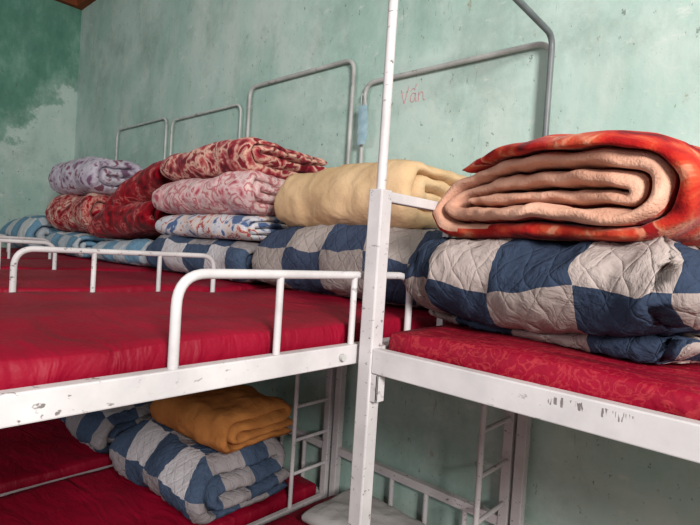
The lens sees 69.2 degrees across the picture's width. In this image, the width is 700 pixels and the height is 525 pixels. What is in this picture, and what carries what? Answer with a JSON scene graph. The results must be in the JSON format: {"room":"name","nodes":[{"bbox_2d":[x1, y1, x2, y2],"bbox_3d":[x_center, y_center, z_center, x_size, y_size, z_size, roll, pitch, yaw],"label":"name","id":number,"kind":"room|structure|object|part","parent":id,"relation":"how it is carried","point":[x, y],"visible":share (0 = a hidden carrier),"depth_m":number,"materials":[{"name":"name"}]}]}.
{"room":"dormitory","nodes":[
{"label":"dormitory","id":0,"kind":"room"},
{"bbox_2d":[0,0,81,247],"bbox_3d":[-4.859,-0.750,3.418,0.120,4.170,5.500,5,2,42],"label":"wall","id":1,"kind":"structure","parent":0,"point":[40,39],"depth_m":5.10,"materials":[{"name":"paint"}]},
{"bbox_2d":[55,0,83,9],"bbox_3d":[-4.657,-2.779,3.304,0.070,0.090,5.500,5,2,42],"label":"trim","id":2,"kind":"structure","parent":1,"relation":"attached to","point":[73,3],"depth_m":5.24,"materials":[{"name":"brown wood"}]},
{"bbox_2d":[74,0,699,524],"bbox_3d":[0.376,-0.388,2.454,9.190,4.170,0.120,5,2,42],"label":"wall","id":3,"kind":"structure","parent":0,"point":[620,65],"depth_m":2.37,"materials":[{"name":"paint"}]},
{"bbox_2d":[77,0,95,7],"bbox_3d":[0.514,-2.419,2.269,9.000,0.090,0.070,5,2,42],"label":"trim","id":4,"kind":"structure","parent":3,"relation":"attached to","point":[81,3],"depth_m":5.21,"materials":[{"name":"brown wood"}]},
{"bbox_2d":[401,83,424,103],"bbox_3d":[0.305,-0.818,2.450,0.148,0.088,0.003,5,2,42],"label":"writing","id":5,"kind":"object","parent":3,"relation":"attached to","point":[417,83],"depth_m":2.45,"materials":[{"name":"red paint"}]},
{"bbox_3d":[-1.608,1.673,0.470,9.190,0.100,5.620,5,2,42],"label":"floor","id":6,"kind":"structure","parent":0,"visible":0},
{"bbox_2d":[0,117,167,258],"bbox_3d":[-2.548,0.131,3.627,0.970,2.698,2.015,5,2,42],"label":"bunk bed","id":7,"kind":"object","parent":6,"relation":"on","point":[163,118],"visible":0.19,"depth_m":4.02,"materials":[{"name":"white metal"}]},
{"bbox_3d":[-2.289,-0.061,3.195,0.020,0.227,0.738,5,2,42],"label":"guard rail","id":8,"kind":"part","parent":7,"relation":"part of","materials":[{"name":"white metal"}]},
{"bbox_2d":[1,252,98,260],"bbox_3d":[-2.543,-0.033,3.615,0.887,0.081,1.900,5,2,42],"label":"mattress","id":9,"kind":"object","parent":7,"relation":"on","point":[3,254],"visible":0.19,"depth_m":3.64,"materials":[{"name":"red fabric"}]},
{"bbox_2d":[46,231,102,257],"bbox_3d":[-2.104,-0.154,4.103,0.495,0.206,0.862,2,2,-44],"label":"quilt","id":10,"kind":"object","parent":9,"relation":"on","point":[71,239],"visible":0.44,"depth_m":3.77,"materials":[{"name":"blue fabric"}]},
{"bbox_2d":[42,193,110,233],"bbox_3d":[-2.095,-0.401,4.068,0.927,0.331,0.472,5,2,42],"label":"blanket","id":11,"kind":"object","parent":10,"relation":"on","point":[68,212],"visible":0.57,"depth_m":3.76,"materials":[{"name":"red fabric"}]},
{"bbox_2d":[45,156,140,194],"bbox_3d":[-2.052,-0.692,4.073,0.853,0.317,0.443,5,2,39],"label":"blanket","id":12,"kind":"object","parent":11,"relation":"on","point":[79,175],"visible":0.88,"depth_m":3.82,"materials":[{"name":"purple fabric"}]},
{"bbox_3d":[-1.830,-0.577,4.348,0.927,1.228,0.017,5,2,42],"label":"net frame","id":13,"kind":"part","parent":7,"relation":"part of","materials":[{"name":"grey metal"}]},
{"bbox_2d":[0,104,241,496],"bbox_3d":[-1.811,0.213,2.955,0.970,2.664,2.015,5,2,42],"label":"bunk bed","id":14,"kind":"object","parent":6,"relation":"on","point":[54,261],"visible":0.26,"depth_m":2.70,"materials":[{"name":"white metal"}]},
{"bbox_3d":[-1.744,-0.004,2.310,0.020,0.227,0.740,5,2,42],"label":"guard rail","id":15,"kind":"part","parent":14,"relation":"part of","materials":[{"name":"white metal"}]},
{"bbox_2d":[0,420,119,493],"bbox_3d":[-1.874,1.093,2.970,0.885,0.082,1.901,5,2,42],"label":"mattress","id":16,"kind":"object","parent":14,"relation":"on","point":[31,454],"visible":0.35,"depth_m":2.84,"materials":[{"name":"red fabric"}]},
{"bbox_2d":[51,401,152,452],"bbox_3d":[-1.506,0.951,3.212,0.798,0.253,0.536,5,2,42],"label":"quilt","id":17,"kind":"object","parent":16,"relation":"on","point":[100,429],"visible":0.5,"depth_m":2.90,"materials":[{"name":"blue fabric"}]},
{"bbox_3d":[-1.531,1.162,2.655,0.028,0.049,1.915,5,2,42],"label":"rail","id":18,"kind":"part","parent":14,"relation":"part of","materials":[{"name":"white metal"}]},
{"bbox_2d":[0,259,161,270],"bbox_3d":[-1.806,0.031,2.944,0.886,0.081,1.900,5,2,42],"label":"mattress","id":19,"kind":"object","parent":14,"relation":"on","point":[23,264],"visible":0.23,"depth_m":2.88,"materials":[{"name":"red fabric"}]},
{"bbox_2d":[89,237,152,266],"bbox_3d":[-1.359,-0.079,3.426,0.813,0.185,0.488,5,2,38],"label":"quilt","id":20,"kind":"object","parent":19,"relation":"on","point":[118,243],"visible":0.41,"depth_m":3.25,"materials":[{"name":"blue fabric"}]},
{"bbox_2d":[90,199,179,239],"bbox_3d":[-1.349,-0.281,3.412,0.867,0.279,0.489,5,2,40],"label":"blanket","id":21,"kind":"object","parent":20,"relation":"on","point":[139,220],"visible":0.63,"depth_m":3.17,"materials":[{"name":"red fabric"}]},
{"bbox_2d":[102,161,167,213],"bbox_3d":[-1.250,-0.461,3.331,0.728,0.353,0.443,5,2,37],"label":"blanket","id":22,"kind":"object","parent":21,"relation":"on","point":[141,186],"visible":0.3,"depth_m":3.15,"materials":[{"name":"red fabric"}]},
{"bbox_3d":[-1.093,-0.495,3.677,0.927,1.194,0.017,5,2,42],"label":"net frame","id":23,"kind":"part","parent":14,"relation":"part of","materials":[{"name":"grey metal"}]},
{"bbox_2d":[9,59,355,524],"bbox_3d":[-1.069,0.231,2.284,0.970,2.756,2.018,5,2,42],"label":"bunk bed","id":24,"kind":"object","parent":6,"relation":"on","point":[325,443],"visible":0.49,"depth_m":2.60,"materials":[{"name":"white metal"}]},
{"bbox_3d":[-0.813,0.068,1.851,0.020,0.227,0.738,5,2,42],"label":"guard rail","id":25,"kind":"part","parent":24,"relation":"part of","materials":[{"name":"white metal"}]},
{"bbox_2d":[0,269,275,292],"bbox_3d":[-1.068,0.096,2.272,0.886,0.080,1.899,5,2,42],"label":"mattress","id":26,"kind":"object","parent":24,"relation":"on","point":[31,280],"visible":0.42,"depth_m":2.05,"materials":[{"name":"red fabric"}]},
{"bbox_2d":[144,235,269,282],"bbox_3d":[-0.640,-0.038,2.729,0.923,0.232,0.564,5,2,42],"label":"quilt","id":27,"kind":"object","parent":26,"relation":"on","point":[226,253],"visible":0.53,"depth_m":2.46,"materials":[{"name":"blue fabric"}]},
{"bbox_2d":[155,212,289,240],"bbox_3d":[-0.598,-0.190,2.707,0.860,0.141,0.527,5,2,42],"label":"blanket","id":28,"kind":"object","parent":27,"relation":"on","point":[252,227],"visible":0.83,"depth_m":2.39,"materials":[{"name":"white fabric"}]},
{"bbox_2d":[155,171,288,215],"bbox_3d":[-0.609,-0.346,2.703,0.934,0.211,0.548,5,2,42],"label":"blanket","id":29,"kind":"object","parent":28,"relation":"on","point":[227,191],"visible":0.71,"depth_m":2.39,"materials":[{"name":"pink fabric"}]},
{"bbox_2d":[160,139,328,178],"bbox_3d":[-0.583,-0.514,2.697,0.932,0.179,0.551,5,2,44],"label":"blanket","id":30,"kind":"object","parent":29,"relation":"on","point":[245,156],"visible":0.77,"depth_m":2.41,"materials":[{"name":"red fabric"}]},
{"bbox_2d":[0,464,315,524],"bbox_3d":[-1.136,1.158,2.299,0.885,0.082,1.901,5,2,42],"label":"mattress","id":31,"kind":"object","parent":24,"relation":"on","point":[112,495],"visible":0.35,"depth_m":2.37,"materials":[{"name":"red fabric"}]},
{"bbox_2d":[113,418,292,524],"bbox_3d":[-0.757,0.977,2.575,0.810,0.328,0.620,5,2,41],"label":"quilt","id":32,"kind":"object","parent":31,"relation":"on","point":[202,485],"visible":0.75,"depth_m":2.34,"materials":[{"name":"fabric"}]},
{"bbox_2d":[149,383,292,454],"bbox_3d":[-0.654,0.740,2.557,0.679,0.240,0.444,5,2,40],"label":"blanket","id":33,"kind":"object","parent":32,"relation":"on","point":[226,420],"visible":0.88,"depth_m":2.41,"materials":[{"name":"orange fabric"}]},
{"bbox_3d":[-0.793,1.226,1.984,0.028,0.049,1.915,5,2,42],"label":"rail","id":34,"kind":"part","parent":24,"relation":"part of","materials":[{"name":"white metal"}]},
{"bbox_3d":[-0.352,-0.477,3.005,0.933,1.286,0.023,5,2,42],"label":"net frame","id":35,"kind":"part","parent":24,"relation":"part of","materials":[{"name":"grey metal"}]},
{"bbox_3d":[-0.473,1.066,3.019,0.890,0.281,0.030,5,2,42],"label":"head frame","id":36,"kind":"part","parent":24,"relation":"part of","materials":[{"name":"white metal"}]},
{"bbox_3d":[-0.105,0.720,2.697,0.040,1.886,0.040,5,2,42],"label":"post","id":37,"kind":"part","parent":24,"relation":"part of","materials":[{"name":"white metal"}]},
{"bbox_2d":[0,41,548,524],"bbox_3d":[-0.324,0.369,1.603,1.002,2.612,2.018,5,2,42],"label":"bunk bed","id":38,"kind":"object","parent":6,"relation":"on","point":[37,403],"visible":0.48,"depth_m":1.08,"materials":[{"name":"white metal"}]},
{"bbox_3d":[0.014,0.228,1.286,0.028,0.049,1.915,5,2,42],"label":"rail","id":39,"kind":"part","parent":38,"relation":"part of","materials":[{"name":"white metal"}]},
{"bbox_2d":[0,288,455,389],"bbox_3d":[-0.330,0.160,1.601,0.886,0.082,1.900,5,2,42],"label":"mattress","id":40,"kind":"object","parent":38,"relation":"on","point":[46,337],"visible":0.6,"depth_m":1.10,"materials":[{"name":"red fabric"}]},
{"bbox_2d":[254,223,466,308],"bbox_3d":[0.097,-0.006,2.042,0.979,0.297,0.538,5,2,42],"label":"quilt","id":41,"kind":"object","parent":40,"relation":"on","point":[292,248],"visible":0.45,"depth_m":1.90,"materials":[{"name":"blue fabric"}]},
{"bbox_2d":[272,158,464,230],"bbox_3d":[0.072,-0.259,2.090,0.787,0.271,0.514,5,2,44],"label":"blanket","id":42,"kind":"object","parent":41,"relation":"on","point":[337,198],"visible":0.7,"depth_m":1.86,"materials":[{"name":"beige fabric"}]},
{"bbox_3d":[-0.075,0.132,1.180,0.020,0.227,0.738,5,2,42],"label":"guard rail","id":43,"kind":"part","parent":38,"relation":"part of","materials":[{"name":"white metal"}]},
{"bbox_2d":[264,495,334,524],"bbox_3d":[-0.398,1.222,1.628,0.885,0.081,1.901,5,2,42],"label":"mattress","id":44,"kind":"object","parent":38,"relation":"on","point":[293,518],"visible":0.22,"depth_m":2.33,"materials":[{"name":"red fabric"}]},
{"bbox_2d":[300,490,422,524],"bbox_3d":[0.124,1.157,2.169,0.644,0.103,0.371,5,2,42],"label":"blanket","id":45,"kind":"object","parent":44,"relation":"on","point":[334,510],"visible":0.73,"depth_m":2.23,"materials":[{"name":"grey fabric"}]},
{"bbox_3d":[-0.054,0.724,2.651,0.040,1.886,0.040,5,2,42],"label":"post","id":46,"kind":"part","parent":38,"relation":"part of","materials":[{"name":"white metal"}]},
{"bbox_2d":[357,93,367,144],"bbox_3d":[0.070,-0.738,2.593,0.024,0.271,0.073,2,2,-41],"label":"face mask","id":47,"kind":"object","parent":38,"relation":"hanging from","point":[362,132],"visible":1,"depth_m":2.58,"materials":[{"name":"blue fabric"}]},
{"bbox_3d":[0.265,1.131,2.348,0.890,0.281,0.030,5,2,42],"label":"head frame","id":48,"kind":"part","parent":38,"relation":"part of","materials":[{"name":"white metal"}]},
{"bbox_3d":[0.400,-0.339,2.318,0.983,1.142,0.023,5,2,42],"label":"net frame","id":49,"kind":"part","parent":38,"relation":"part of","materials":[{"name":"grey metal"}]},
{"bbox_3d":[0.633,0.784,2.026,0.040,1.886,0.040,5,2,42],"label":"post","id":50,"kind":"part","parent":38,"relation":"part of","materials":[{"name":"white metal"}]},
{"bbox_2d":[339,0,699,524],"bbox_3d":[1.060,0.460,0.952,1.994,2.641,1.074,5,2,42],"label":"bunk bed","id":51,"kind":"object","parent":6,"relation":"on","point":[669,434],"visible":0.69,"depth_m":1.22,"materials":[{"name":"white metal"}]},
{"bbox_3d":[0.015,0.763,1.265,0.042,1.886,0.042,5,2,42],"label":"post","id":52,"kind":"part","parent":51,"relation":"part of","materials":[{"name":"white metal"}]},
{"bbox_3d":[0.376,0.247,1.615,0.030,0.055,0.936,5,2,42],"label":"rail","id":53,"kind":"part","parent":51,"relation":"part of","materials":[{"name":"white metal"}]},
{"bbox_3d":[0.392,0.033,1.609,0.026,0.394,0.936,5,2,42],"label":"frame","id":54,"kind":"part","parent":51,"relation":"part of","materials":[{"name":"white metal"}]},
{"bbox_3d":[0.672,0.787,1.989,0.042,1.886,0.042,5,2,42],"label":"post","id":55,"kind":"part","parent":51,"relation":"part of","materials":[{"name":"white metal"}]},
{"bbox_3d":[0.429,-0.540,1.594,0.024,0.760,1.002,5,2,42],"label":"net frame","id":56,"kind":"part","parent":51,"relation":"part of","materials":[{"name":"grey metal"}]},
{"bbox_3d":[0.761,0.299,0.597,1.896,0.060,0.028,5,2,42],"label":"rail","id":57,"kind":"part","parent":51,"relation":"part of","materials":[{"name":"white metal"}]},
{"bbox_2d":[389,324,699,420],"bbox_3d":[1.094,0.269,0.960,1.889,0.080,0.929,5,2,42],"label":"mattress","id":58,"kind":"object","parent":51,"relation":"on","point":[675,390],"visible":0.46,"depth_m":1.00,"materials":[{"name":"red fabric"}]},
{"bbox_2d":[400,231,699,366],"bbox_3d":[0.585,0.062,1.266,0.702,0.261,0.738,3,2,-34],"label":"quilt","id":59,"kind":"object","parent":58,"relation":"on","point":[626,300],"visible":0.98,"depth_m":0.98,"materials":[{"name":"blue fabric"}]},
{"bbox_2d":[424,130,699,246],"bbox_3d":[0.663,-0.155,1.310,0.733,0.231,0.720,3,2,-37],"label":"blanket","id":60,"kind":"object","parent":59,"relation":"on","point":[630,183],"visible":0.89,"depth_m":1.03,"materials":[{"name":"fabric"}]},
{"bbox_3d":[-3.320,0.472,4.300,0.970,1.886,1.995,5,2,42],"label":"bunk bed","id":61,"kind":"object","parent":6,"relation":"on","visible":0},
{"bbox_2d":[1,247,46,252],"bbox_3d":[-3.283,-0.099,4.286,0.886,0.084,1.900,5,2,42],"label":"mattress","id":62,"kind":"object","parent":61,"relation":"on","point":[3,249],"visible":0.13,"depth_m":4.36,"materials":[{"name":"red fabric"}]},
{"bbox_2d":[1,217,64,248],"bbox_3d":[-2.850,-0.268,4.679,0.728,0.309,0.494,5,2,37],"label":"quilt","id":63,"kind":"object","parent":62,"relation":"on","point":[18,226],"visible":0.48,"depth_m":4.45,"materials":[{"name":"blue fabric"}]}
]}

